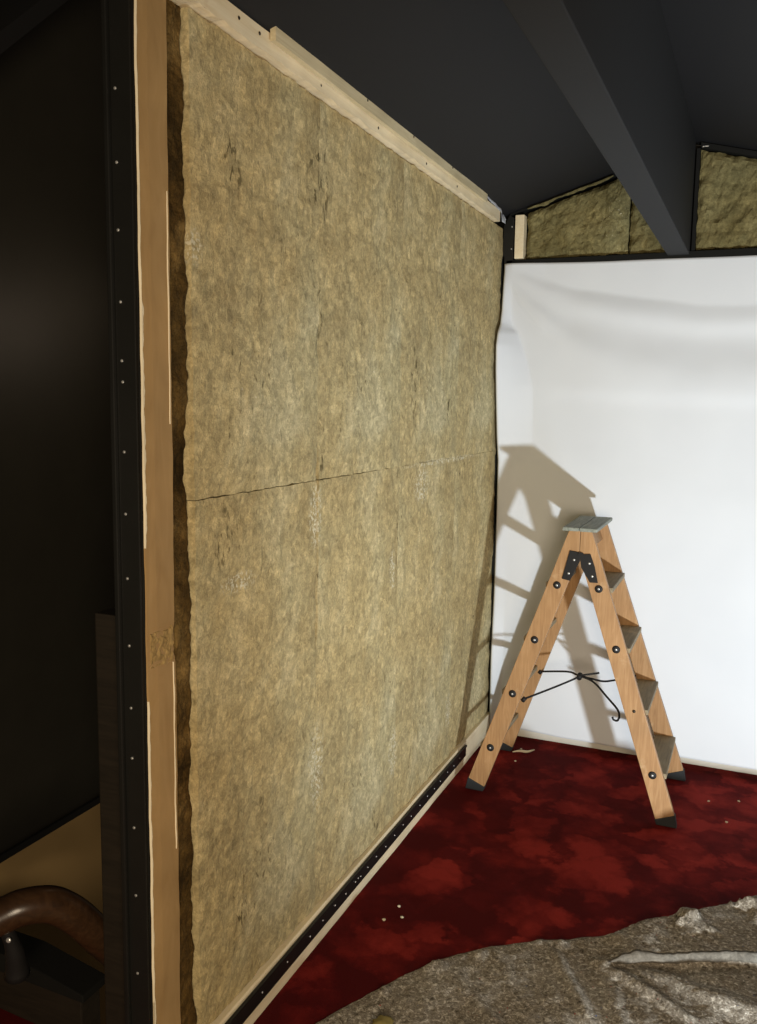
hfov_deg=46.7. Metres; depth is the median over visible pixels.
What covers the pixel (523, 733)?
baseboard
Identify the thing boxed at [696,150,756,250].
piece
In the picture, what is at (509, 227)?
metal post
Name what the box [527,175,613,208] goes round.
wool offcut
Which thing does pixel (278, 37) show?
batten
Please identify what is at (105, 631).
newel post
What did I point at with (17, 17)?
ceiling
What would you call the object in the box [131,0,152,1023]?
trim
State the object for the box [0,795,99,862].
trim
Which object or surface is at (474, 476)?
slab
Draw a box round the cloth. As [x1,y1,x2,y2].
[316,895,756,1023]
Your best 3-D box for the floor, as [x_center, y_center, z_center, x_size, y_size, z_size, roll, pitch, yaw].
[0.410,1.424,1.469,3.850,0.080,5.260,4,8,23]
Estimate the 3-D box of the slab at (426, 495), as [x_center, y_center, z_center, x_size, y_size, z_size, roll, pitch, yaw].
[0.159,0.427,3.287,0.055,1.238,0.604,4,8,23]
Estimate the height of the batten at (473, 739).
0.102 m
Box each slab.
[179,7,320,500]
[186,481,316,1023]
[314,467,399,904]
[315,100,404,478]
[393,457,456,816]
[400,161,462,466]
[448,451,495,752]
[456,201,502,456]
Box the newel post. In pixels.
[95,607,124,1023]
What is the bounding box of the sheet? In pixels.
[489,255,756,769]
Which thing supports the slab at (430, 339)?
attached to the wall
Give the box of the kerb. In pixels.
[0,931,104,1023]
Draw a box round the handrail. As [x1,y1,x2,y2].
[0,885,103,984]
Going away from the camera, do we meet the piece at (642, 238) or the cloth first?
the cloth
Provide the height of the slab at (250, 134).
0.985 m
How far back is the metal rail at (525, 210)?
3.80 m
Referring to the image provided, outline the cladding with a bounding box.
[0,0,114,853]
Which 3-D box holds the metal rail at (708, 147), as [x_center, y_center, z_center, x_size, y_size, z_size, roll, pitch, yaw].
[1.692,-1.351,3.418,0.828,0.236,0.069,4,8,23]
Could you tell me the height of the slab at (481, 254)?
0.986 m
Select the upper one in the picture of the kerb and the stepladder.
the stepladder
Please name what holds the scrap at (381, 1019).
on the cloth
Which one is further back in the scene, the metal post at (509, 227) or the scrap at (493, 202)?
the metal post at (509, 227)
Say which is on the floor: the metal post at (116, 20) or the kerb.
the kerb
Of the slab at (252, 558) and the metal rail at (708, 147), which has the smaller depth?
the slab at (252, 558)
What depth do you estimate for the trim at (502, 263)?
4.06 m
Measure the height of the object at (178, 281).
2.203 m
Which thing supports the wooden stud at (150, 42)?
attached to the wall
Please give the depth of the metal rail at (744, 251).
3.67 m
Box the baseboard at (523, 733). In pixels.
[517,729,756,774]
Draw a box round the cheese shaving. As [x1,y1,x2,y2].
[512,749,533,752]
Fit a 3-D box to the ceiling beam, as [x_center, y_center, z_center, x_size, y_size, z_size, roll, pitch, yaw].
[0.198,-1.007,1.229,0.086,0.465,5.185,4,8,23]
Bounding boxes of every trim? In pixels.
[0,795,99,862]
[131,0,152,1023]
[487,257,503,711]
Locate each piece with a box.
[526,179,631,258]
[629,201,664,253]
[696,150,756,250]
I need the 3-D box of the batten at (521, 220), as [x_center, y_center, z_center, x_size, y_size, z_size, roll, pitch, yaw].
[0.628,-1.212,3.879,0.040,0.186,0.052,4,8,23]
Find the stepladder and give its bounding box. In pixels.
[465,516,685,827]
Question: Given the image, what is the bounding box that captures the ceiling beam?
[503,0,695,255]
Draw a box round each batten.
[170,0,499,221]
[210,712,489,1023]
[270,26,487,201]
[514,215,526,259]
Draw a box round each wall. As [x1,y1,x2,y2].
[0,803,105,1023]
[488,145,701,667]
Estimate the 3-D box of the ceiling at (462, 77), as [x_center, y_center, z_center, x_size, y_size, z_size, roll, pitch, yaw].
[0.838,-1.082,0.987,3.000,0.339,5.260,4,8,23]
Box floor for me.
[0,736,756,1023]
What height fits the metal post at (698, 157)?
0.401 m
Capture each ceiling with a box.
[0,0,67,53]
[228,0,756,223]
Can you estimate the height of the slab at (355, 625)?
1.238 m
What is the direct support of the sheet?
hanging from the metal rail at (744, 251)
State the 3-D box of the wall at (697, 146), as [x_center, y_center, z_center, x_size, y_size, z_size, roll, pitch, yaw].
[1.860,-0.184,3.556,3.000,2.632,0.040,4,8,23]
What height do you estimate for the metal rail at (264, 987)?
0.050 m
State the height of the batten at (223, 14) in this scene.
0.057 m
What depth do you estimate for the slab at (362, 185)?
2.55 m
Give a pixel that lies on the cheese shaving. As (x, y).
(523, 751)
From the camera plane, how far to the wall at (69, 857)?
2.87 m
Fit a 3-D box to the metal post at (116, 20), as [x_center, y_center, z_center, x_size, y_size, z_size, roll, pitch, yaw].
[-0.493,0.149,1.729,0.058,2.360,0.016,4,8,23]
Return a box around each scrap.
[372,1015,393,1023]
[488,197,505,222]
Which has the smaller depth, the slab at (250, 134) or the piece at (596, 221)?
the slab at (250, 134)
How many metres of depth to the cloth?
2.36 m

